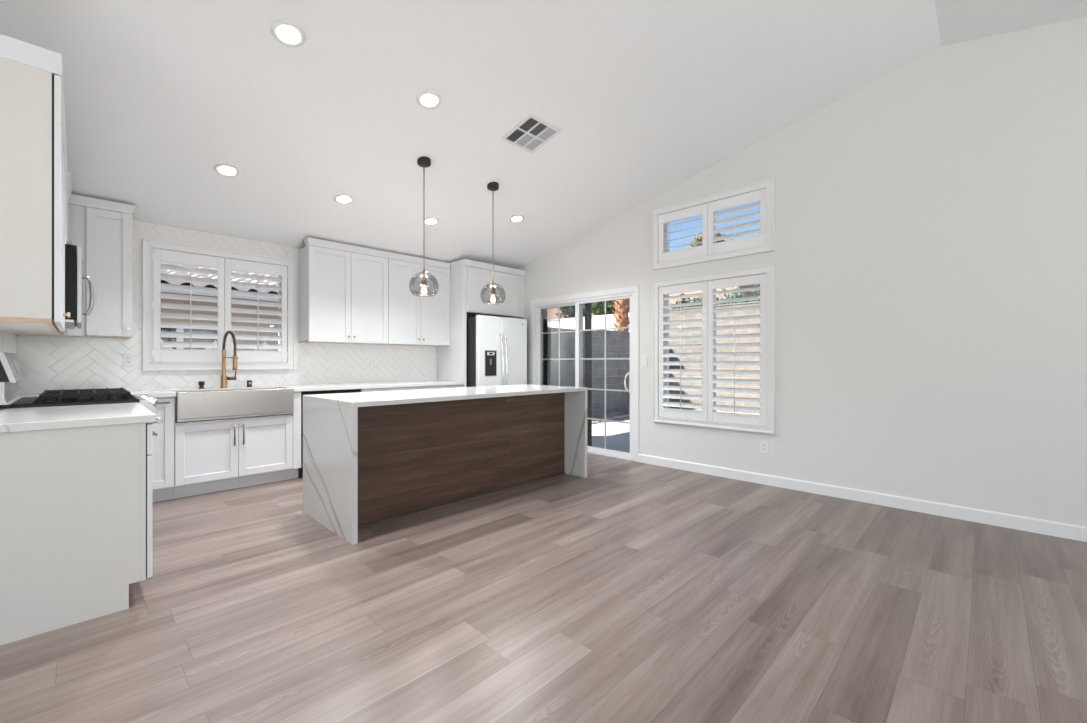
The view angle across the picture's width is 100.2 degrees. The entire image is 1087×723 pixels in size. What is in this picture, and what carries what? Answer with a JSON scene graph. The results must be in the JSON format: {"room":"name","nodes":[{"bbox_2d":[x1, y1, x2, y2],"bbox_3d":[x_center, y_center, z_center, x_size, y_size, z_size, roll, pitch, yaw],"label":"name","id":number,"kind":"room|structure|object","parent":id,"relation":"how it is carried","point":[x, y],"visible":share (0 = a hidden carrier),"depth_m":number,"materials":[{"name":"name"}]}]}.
{"room":"kitchen","nodes":[
{"label":"kitchen","id":0,"kind":"room"},
{"bbox_2d":[0,330,16,353],"bbox_3d":[-4.252,-0.337,1.678,2.630,3.021,2.862,0,0,44],"label":"wall","id":1,"kind":"structure","parent":0,"point":[8,340],"depth_m":3.17,"materials":[{"name":"white paint"}]},
{"bbox_2d":[0,34,70,332],"bbox_3d":[-2.548,-0.763,2.232,0.925,1.188,0.311,0,0,44],"label":"upper cabinet","id":2,"kind":"object","parent":1,"relation":"attached to","point":[32,108],"visible":1,"depth_m":1.94,"materials":[{"name":"white wood"}]},
{"bbox_2d":[9,172,71,334],"bbox_3d":[-3.633,-0.770,3.285,0.558,1.123,0.303,0,0,44],"label":"upper cabinet","id":3,"kind":"object","parent":1,"relation":"attached to","point":[69,190],"visible":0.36,"depth_m":3.33,"materials":[{"name":"white wood"}]},
{"bbox_2d":[65,144,71,244],"bbox_3d":[-3.155,-1.017,2.824,0.762,0.650,0.311,0,0,44],"label":"upper cabinet","id":4,"kind":"object","parent":1,"relation":"attached to","point":[69,242],"visible":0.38,"depth_m":2.89,"materials":[{"name":"white wood"}]},
{"bbox_2d":[65,244,93,328],"bbox_3d":[-3.118,-0.461,2.861,0.754,0.458,0.416,0,0,44],"label":"microwave","id":5,"kind":"object","parent":4,"relation":"attached to","point":[74,277],"visible":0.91,"depth_m":2.68,"materials":[{"name":"black glass"}]},
{"bbox_2d":[17,220,436,393],"bbox_3d":[-2.588,-0.058,5.383,0.177,2.462,5.118,0,0,44],"label":"wall","id":6,"kind":"structure","parent":0,"point":[47,362],"depth_m":4.39,"materials":[{"name":"white tile"}]},
{"bbox_2d":[13,194,135,337],"bbox_3d":[-3.826,-0.769,3.739,0.347,1.121,0.683,0,0,44],"label":"upper cabinet","id":7,"kind":"object","parent":6,"relation":"attached to","point":[103,229],"visible":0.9,"depth_m":3.75,"materials":[{"name":"white wood"}]},
{"bbox_2d":[123,353,133,365],"bbox_3d":[-3.729,-0.020,4.081,0.008,0.118,0.075,0,0,44],"label":"wall outlet","id":8,"kind":"object","parent":6,"relation":"attached to","point":[128,358],"visible":1,"depth_m":4.08,"materials":[{"name":"white plastic"}]},
{"bbox_2d":[126,356,130,363],"bbox_3d":[-3.727,-0.020,4.079,0.002,0.068,0.034,0,0,44],"label":"receptacle","id":9,"kind":"object","parent":8,"relation":"attached to","point":[128,358],"depth_m":4.08,"materials":[{"name":"grey plastic"}]},
{"bbox_2d":[142,238,294,370],"bbox_3d":[-3.262,-0.523,4.647,0.186,1.208,1.275,0,0,44],"label":"window","id":10,"kind":"structure","parent":6,"relation":"in","point":[148,245],"depth_m":4.40,"materials":[{"name":"white wood"}]},
{"bbox_2d":[153,248,287,361],"bbox_3d":[-3.215,-0.524,4.599,0.076,1.054,1.138,0,0,44],"label":"plantation shutters","id":11,"kind":"object","parent":10,"relation":"attached to","point":[224,266],"visible":1,"depth_m":4.55,"materials":[{"name":"white wood"}]},
{"bbox_2d":[299,237,388,344],"bbox_3d":[-2.311,-0.774,5.290,0.349,1.116,0.920,0,0,44],"label":"upper cabinet","id":12,"kind":"object","parent":6,"relation":"attached to","point":[343,288],"visible":1,"depth_m":5.13,"materials":[{"name":"white wood"}]},
{"bbox_2d":[370,357,375,365],"bbox_3d":[-2.138,-0.009,5.711,0.008,0.118,0.075,0,0,44],"label":"wall outlet","id":13,"kind":"object","parent":6,"relation":"attached to","point":[372,359],"visible":1,"depth_m":5.71,"materials":[{"name":"white plastic"}]},
{"bbox_2d":[379,252,450,345],"bbox_3d":[-1.680,-0.774,5.936,0.349,1.116,0.884,0,0,44],"label":"upper cabinet","id":14,"kind":"object","parent":6,"relation":"attached to","point":[413,320],"visible":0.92,"depth_m":5.80,"materials":[{"name":"white wood"}]},
{"bbox_2d":[0,453,1086,722],"bbox_3d":[-0.201,1.233,1.176,9.470,0.120,8.143,0,0,44],"label":"floor","id":15,"kind":"structure","parent":0,"point":[628,591],"depth_m":2.05,"materials":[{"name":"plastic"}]},
{"bbox_2d":[0,422,157,644],"bbox_3d":[-2.441,0.734,2.348,0.930,0.878,0.627,0,0,44],"label":"base cabinet","id":16,"kind":"object","parent":15,"relation":"on","point":[76,504],"visible":0.89,"depth_m":2.02,"materials":[{"name":"white wood"}]},
{"bbox_2d":[0,402,155,432],"bbox_3d":[-2.442,0.275,2.334,0.950,0.037,0.606,0,0,44],"label":"countertop","id":17,"kind":"structure","parent":16,"relation":"on","point":[75,416],"depth_m":2.17,"materials":[{"name":"stone"}]},
{"bbox_2d":[0,352,162,423],"bbox_3d":[-3.012,0.558,2.977,0.756,1.229,0.726,0,0,44],"label":"gas range","id":18,"kind":"object","parent":15,"relation":"on","point":[11,370],"visible":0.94,"depth_m":2.75,"materials":[{"name":"grey metal"}]},
{"bbox_2d":[0,402,13,408],"bbox_3d":[-3.057,0.721,2.932,0.756,0.905,0.598,0,0,44],"label":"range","id":19,"kind":"object","parent":18,"relation":"in","point":[1,406],"depth_m":2.68,"materials":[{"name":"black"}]},
{"bbox_2d":[10,394,139,407],"bbox_3d":[-3.027,0.252,2.962,0.756,0.033,0.537,0,0,44],"label":"cooktop","id":20,"kind":"object","parent":18,"relation":"in","point":[24,402],"depth_m":2.75,"materials":[{"name":"black metal"}]},
{"bbox_2d":[152,397,173,501],"bbox_3d":[-3.549,0.734,3.625,0.903,0.878,0.906,0,0,44],"label":"base cabinet","id":21,"kind":"object","parent":15,"relation":"on","point":[163,443],"visible":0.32,"depth_m":3.79,"materials":[{"name":"white wood"}]},
{"bbox_2d":[14,380,463,401],"bbox_3d":[-2.518,0.275,4.679,0.906,0.037,3.855,0,0,44],"label":"countertop","id":22,"kind":"structure","parent":21,"relation":"on","point":[158,393],"depth_m":4.75,"materials":[{"name":"stone"}]},
{"bbox_2d":[198,381,204,388],"bbox_3d":[-3.287,0.221,4.371,0.071,0.070,0.052,0,0,44],"label":"soap dispenser","id":23,"kind":"object","parent":22,"relation":"on","point":[201,383],"visible":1,"depth_m":4.36,"materials":[{"name":"black"}]},
{"bbox_2d":[220,331,237,387],"bbox_3d":[-3.081,-0.027,4.470,0.236,0.565,0.133,0,0,44],"label":"faucet","id":24,"kind":"object","parent":22,"relation":"on","point":[224,378],"visible":1,"depth_m":4.49,"materials":[{"name":"gold metal"}]},
{"bbox_2d":[175,388,293,421],"bbox_3d":[-2.929,0.382,4.299,0.462,0.252,0.900,0,0,44],"label":"farmhouse sink","id":25,"kind":"object","parent":22,"relation":"in","point":[236,403],"visible":0.97,"depth_m":4.11,"materials":[{"name":"silver metal"}]},
{"bbox_2d":[247,380,251,386],"bbox_3d":[-3.017,0.222,4.661,0.054,0.068,0.054,0,0,44],"label":"air gap","id":26,"kind":"object","parent":22,"relation":"on","point":[249,382],"visible":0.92,"depth_m":4.64,"materials":[{"name":"black"}]},
{"bbox_2d":[173,391,300,498],"bbox_3d":[-2.975,0.734,4.390,0.656,0.878,0.989,0,0,44],"label":"base cabinet","id":27,"kind":"object","parent":15,"relation":"on","point":[214,455],"visible":0.93,"depth_m":4.15,"materials":[{"name":"white wood"}]},
{"bbox_2d":[298,389,360,477],"bbox_3d":[-2.424,0.737,4.969,0.615,0.872,0.604,0,0,44],"label":"dishwasher","id":28,"kind":"object","parent":15,"relation":"on","point":[300,470],"visible":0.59,"depth_m":4.61,"materials":[{"name":"black"}]},
{"bbox_2d":[360,387,411,391],"bbox_3d":[-1.987,0.734,5.402,0.656,0.878,0.615,0,0,44],"label":"base cabinet","id":29,"kind":"object","parent":15,"relation":"on","point":[393,388],"visible":0.12,"depth_m":5.18,"materials":[{"name":"white"}]},
{"bbox_2d":[412,385,462,389],"bbox_3d":[-1.516,0.734,5.884,0.656,0.878,0.730,0,0,44],"label":"base cabinet","id":30,"kind":"object","parent":15,"relation":"on","point":[440,386],"visible":0.14,"depth_m":5.66,"materials":[{"name":"white"}]},
{"bbox_2d":[303,384,586,544],"bbox_3d":[-0.717,0.716,4.085,0.922,0.915,2.391,0,0,44],"label":"kitchen island","id":31,"kind":"object","parent":15,"relation":"on","point":[370,458],"visible":1,"depth_m":3.63,"materials":[{"name":"wood"}]},
{"bbox_2d":[303,384,586,407],"bbox_3d":[-0.717,0.275,4.085,0.922,0.034,2.391,0,0,44],"label":"island countertop","id":32,"kind":"structure","parent":31,"relation":"on","point":[378,398],"depth_m":3.61,"materials":[{"name":"stone"}]},
{"bbox_2d":[437,259,525,386],"bbox_3d":[-0.881,-0.082,6.520,0.677,2.510,1.099,0,0,44],"label":"tall cabinet","id":33,"kind":"object","parent":15,"relation":"on","point":[468,278],"visible":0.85,"depth_m":6.12,"materials":[{"name":"white wood"}]},
{"bbox_2d":[466,315,526,386],"bbox_3d":[-0.782,0.284,6.367,0.866,1.778,0.856,0,0,44],"label":"refrigerator","id":34,"kind":"object","parent":15,"relation":"on","point":[496,347],"visible":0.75,"depth_m":6.01,"materials":[{"name":"silver metal"}]},
{"bbox_2d":[0,0,1086,268],"bbox_3d":[-0.201,-1.907,1.176,9.470,1.307,8.143,0,0,44],"label":"ceiling","id":35,"kind":"structure","parent":0,"point":[645,97],"depth_m":3.27,"materials":[{"name":"white paint"}]},
{"bbox_2d":[214,164,239,176],"bbox_3d":[-2.536,-1.535,3.644,0.175,0.041,0.172,0,0,-41],"label":"recessed light","id":36,"kind":"object","parent":35,"relation":"in","point":[227,170],"visible":1,"depth_m":3.63,"materials":[{"name":"white plastic"}]},
{"bbox_2d":[218,166,235,174],"bbox_3d":[-2.535,-1.531,3.643,0.116,0.011,0.116,-17,-11,43],"label":"diffuser","id":37,"kind":"object","parent":36,"relation":"attached to","point":[222,170],"depth_m":3.63,"materials":[{"name":"white"}]},
{"bbox_2d":[271,20,305,46],"bbox_3d":[-1.445,-1.859,2.578,0.175,0.041,0.172,0,0,-41],"label":"recessed light","id":38,"kind":"object","parent":35,"relation":"in","point":[288,33],"visible":1,"depth_m":2.57,"materials":[{"name":"white plastic"}]},
{"bbox_2d":[277,25,299,42],"bbox_3d":[-1.444,-1.855,2.577,0.116,0.011,0.116,-17,-11,43],"label":"diffuser","id":39,"kind":"object","parent":38,"relation":"attached to","point":[285,33],"depth_m":2.57,"materials":[{"name":"white"}]},
{"bbox_2d":[334,194,353,203],"bbox_3d":[-1.887,-1.537,4.294,0.175,0.041,0.172,0,0,-41],"label":"recessed light","id":40,"kind":"object","parent":35,"relation":"in","point":[341,198],"visible":1,"depth_m":4.28,"materials":[{"name":"white plastic"}]},
{"bbox_2d":[337,196,349,202],"bbox_3d":[-1.886,-1.533,4.293,0.116,0.011,0.116,-17,-11,43],"label":"diffuser","id":41,"kind":"object","parent":40,"relation":"attached to","point":[340,199],"depth_m":4.28,"materials":[{"name":"white"}]},
{"bbox_2d":[409,156,438,296],"bbox_3d":[-1.025,-1.158,3.899,0.247,1.171,0.247,0,0,44],"label":"pendant light","id":42,"kind":"object","parent":35,"relation":"hanging from","point":[423,161],"visible":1,"depth_m":3.90,"materials":[{"name":"black"}]},
{"bbox_2d":[420,269,427,283],"bbox_3d":[-1.025,-0.727,3.899,0.068,0.140,0.068,0,0,44],"label":"socket","id":43,"kind":"object","parent":42,"relation":"attached to","point":[425,274],"depth_m":3.89,"materials":[{"name":"brown metal"}]},
{"bbox_2d":[416,91,441,108],"bbox_3d":[-0.812,-1.859,3.227,0.175,0.041,0.172,0,0,-41],"label":"recessed light","id":44,"kind":"object","parent":35,"relation":"in","point":[425,99],"visible":1,"depth_m":3.21,"materials":[{"name":"white plastic"}]},
{"bbox_2d":[421,94,437,105],"bbox_3d":[-0.811,-1.855,3.226,0.116,0.011,0.116,-17,-11,43],"label":"diffuser","id":45,"kind":"object","parent":44,"relation":"attached to","point":[426,99],"depth_m":3.22,"materials":[{"name":"white plastic"}]},
{"bbox_2d":[425,217,438,224],"bbox_3d":[-1.230,-1.537,4.967,0.175,0.041,0.172,0,0,-41],"label":"recessed light","id":46,"kind":"object","parent":35,"relation":"in","point":[431,220],"visible":0.93,"depth_m":4.95,"materials":[{"name":"white plastic"}]},
{"bbox_2d":[426,219,435,223],"bbox_3d":[-1.230,-1.533,4.966,0.116,0.011,0.116,-17,-11,43],"label":"diffuser","id":47,"kind":"object","parent":46,"relation":"attached to","point":[428,221],"depth_m":4.95,"materials":[{"name":"white"}]},
{"bbox_2d":[480,182,505,304],"bbox_3d":[-0.494,-1.158,4.441,0.247,1.172,0.247,0,0,44],"label":"pendant light","id":48,"kind":"object","parent":35,"relation":"hanging from","point":[492,186],"visible":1,"depth_m":4.44,"materials":[{"name":"black"}]},
{"bbox_2d":[490,280,495,294],"bbox_3d":[-0.494,-0.727,4.441,0.068,0.140,0.068,0,0,44],"label":"socket","id":49,"kind":"object","parent":48,"relation":"attached to","point":[492,284],"depth_m":4.42,"materials":[{"name":"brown metal"}]},
{"bbox_2d":[509,215,523,222],"bbox_3d":[-0.308,-1.641,5.211,0.175,0.041,0.172,0,0,-41],"label":"recessed light","id":50,"kind":"object","parent":35,"relation":"in","point":[516,218],"visible":1,"depth_m":5.19,"materials":[{"name":"white plastic"}]},
{"bbox_2d":[512,217,521,220],"bbox_3d":[-0.307,-1.637,5.210,0.116,0.011,0.116,-17,-11,43],"label":"diffuser","id":51,"kind":"object","parent":50,"relation":"attached to","point":[513,218],"depth_m":5.20,"materials":[{"name":"white"}]},
{"bbox_2d":[501,113,561,153],"bbox_3d":[-0.100,-1.884,3.770,0.357,0.084,0.364,0,0,44],"label":"ceiling vent","id":52,"kind":"object","parent":35,"relation":"in","point":[532,132],"visible":1,"depth_m":3.76,"materials":[{"name":"white plastic"}]},
{"bbox_2d":[518,16,1086,526],"bbox_3d":[2.584,-0.619,4.029,9.470,3.583,0.170,0,0,44],"label":"wall","id":53,"kind":"structure","parent":0,"point":[929,257],"depth_m":3.54,"materials":[{"name":"white paint"}]},
{"bbox_2d":[530,285,638,461],"bbox_3d":[0.502,0.136,6.012,1.830,2.075,0.200,0,0,44],"label":"door","id":54,"kind":"structure","parent":53,"relation":"in","point":[540,314],"depth_m":5.99,"materials":[{"name":"white"}]},
{"bbox_2d":[549,307,574,385],"bbox_3d":[0.219,0.164,6.339,0.722,1.861,0.009,0,0,44],"label":"grille","id":55,"kind":"object","parent":54,"relation":"attached to","point":[550,308],"depth_m":6.34,"materials":[{"name":"white plastic"}]},
{"bbox_2d":[580,301,629,448],"bbox_3d":[0.762,0.164,5.731,0.791,1.861,0.009,0,0,44],"label":"grille","id":56,"kind":"object","parent":54,"relation":"attached to","point":[581,302],"depth_m":5.71,"materials":[{"name":"white plastic"}]},
{"bbox_2d":[642,356,647,365],"bbox_3d":[1.174,-0.012,5.278,0.075,0.118,0.012,0,0,44],"label":"light switch","id":57,"kind":"object","parent":53,"relation":"attached to","point":[644,358],"visible":1,"depth_m":5.27,"materials":[{"name":"white plastic"}]},
{"bbox_2d":[652,264,774,433],"bbox_3d":[1.766,-0.123,4.788,1.298,1.602,0.186,0,0,44],"label":"window","id":58,"kind":"structure","parent":53,"relation":"in","point":[769,269],"depth_m":4.65,"materials":[{"name":"white wood"}]},
{"bbox_2d":[658,273,765,425],"bbox_3d":[1.718,-0.116,4.741,1.163,1.461,0.085,0,0,44],"label":"plantation shutters","id":59,"kind":"object","parent":58,"relation":"attached to","point":[708,363],"visible":1,"depth_m":4.70,"materials":[{"name":"white wood"}]},
{"bbox_2d":[652,178,774,269],"bbox_3d":[1.766,-1.393,4.788,1.298,0.685,0.186,0,0,44],"label":"window","id":60,"kind":"structure","parent":53,"relation":"in","point":[769,184],"depth_m":4.65,"materials":[{"name":"white wood"}]},
{"bbox_2d":[658,188,765,262],"bbox_3d":[1.718,-1.389,4.741,1.163,0.540,0.094,0,0,44],"label":"plantation shutters","id":61,"kind":"object","parent":60,"relation":"attached to","point":[707,210],"visible":1,"depth_m":4.66,"materials":[{"name":"white wood"}]},
{"bbox_2d":[760,440,768,453],"bbox_3d":[2.119,0.816,4.358,0.075,0.118,0.008,0,0,44],"label":"wall outlet","id":62,"kind":"object","parent":53,"relation":"attached to","point":[764,445],"visible":1,"depth_m":4.35,"materials":[{"name":"white plastic"}]},
{"bbox_2d":[638,454,1086,541],"bbox_3d":[3.452,1.125,3.053,6.525,0.096,0.014,0,0,44],"label":"baseboard","id":63,"kind":"structure","parent":53,"relation":"attached to","point":[1057,529],"depth_m":3.66,"materials":[{"name":"white wood"}]},
{"label":"outside","id":64,"kind":"structure","parent":0,"visible":0},
{"bbox_3d":[-0.257,1.393,21.212,90.000,0.160,90.000,0,0,44],"label":"ground","id":65,"kind":"structure","parent":64,"visible":0},
{"bbox_2d":[161,262,277,350],"bbox_3d":[-9.650,-0.577,9.419,9.030,3.781,11.200,0,0,44],"label":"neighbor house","id":66,"kind":"structure","parent":65,"relation":"on","point":[163,271],"depth_m":7.77,"materials":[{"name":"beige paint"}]},
{"bbox_2d":[555,305,593,318],"bbox_3d":[1.466,-1.303,21.336,2.357,5.245,2.232,0,0,-5],"label":"tree","id":67,"kind":"object","parent":65,"relation":"on","point":[570,311],"visible":0.19,"depth_m":20.99,"materials":[{"name":"green plant"}]},
{"bbox_2d":[549,328,629,414],"bbox_3d":[1.270,0.251,11.316,0.220,2.125,6.210,0,0,44],"label":"wall","id":68,"kind":"structure","parent":65,"relation":"on","point":[617,342],"depth_m":11.36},
{"bbox_2d":[583,300,615,315],"bbox_3d":[2.389,-0.965,17.686,1.847,4.571,1.773,0,0,-22],"label":"tree","id":69,"kind":"object","parent":65,"relation":"on","point":[598,308],"visible":0.27,"depth_m":17.25,"materials":[{"name":"green plant"}]},
{"bbox_2d":[592,414,629,420],"bbox_3d":[1.293,1.280,9.689,0.515,0.064,6.126,0,0,44],"label":"border strip","id":70,"kind":"object","parent":65,"relation":"on","point":[628,414],"visible":0.07,"depth_m":10.22,"materials":[{"name":"beige paint"}]},
{"bbox_2d":[592,410,629,423],"bbox_3d":[1.526,1.259,10.433,1.284,0.131,5.087,0,0,44],"label":"gravel stones","id":71,"kind":"object","parent":65,"relation":"on","point":[627,412],"visible":0.2,"depth_m":10.63},
{"bbox_2d":[612,298,629,331],"bbox_3d":[2.346,-2.888,13.570,3.400,8.401,3.400,0,0,44],"label":"palm tree","id":72,"kind":"object","parent":65,"relation":"on","point":[621,306],"visible":0.1,"depth_m":13.41,"materials":[{"name":"brown plant"}]},
{"bbox_2d":[551,301,759,369],"bbox_3d":[1.366,-0.117,15.716,28.000,2.860,0.240,0,0,44],"label":"wall","id":73,"kind":"structure","parent":65,"relation":"on","point":[755,311],"depth_m":12.62,"materials":[{"name":"beige paint"}]},
{"bbox_2d":[551,284,759,319],"bbox_3d":[5.022,-1.856,26.190,23.600,6.338,9.500,0,0,44],"label":"neighbor house","id":74,"kind":"structure","parent":65,"relation":"on","point":[748,293],"depth_m":18.79,"materials":[{"name":"paint"}]},
{"bbox_2d":[592,409,759,452],"bbox_3d":[4.935,1.272,6.903,8.580,0.079,7.226,0,0,44],"label":"patio slab","id":75,"kind":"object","parent":65,"relation":"on","point":[617,434],"visible":0.11,"depth_m":7.62,"materials":[{"name":"concrete"}]},
{"bbox_2d":[689,233,725,246],"bbox_3d":[6.120,-1.853,16.933,1.294,6.342,1.337,0,0,-6],"label":"tree","id":76,"kind":"object","parent":65,"relation":"on","point":[698,238],"visible":0.09,"depth_m":16.75,"materials":[{"name":"green plant"}]},
{"bbox_2d":[669,369,759,413],"bbox_3d":[6.512,0.753,9.434,9.860,1.120,0.260,0,0,44],"label":"wall","id":77,"kind":"structure","parent":65,"relation":"on","point":[752,377],"depth_m":11.32,"materials":[{"name":"concrete"}]},
{"bbox_2d":[671,284,759,308],"bbox_3d":[5.925,-0.459,12.092,6.320,3.544,0.690,0,0,44],"label":"hedge","id":78,"kind":"object","parent":65,"relation":"on","point":[695,299],"visible":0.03,"depth_m":12.85,"materials":[{"name":"green plant"}]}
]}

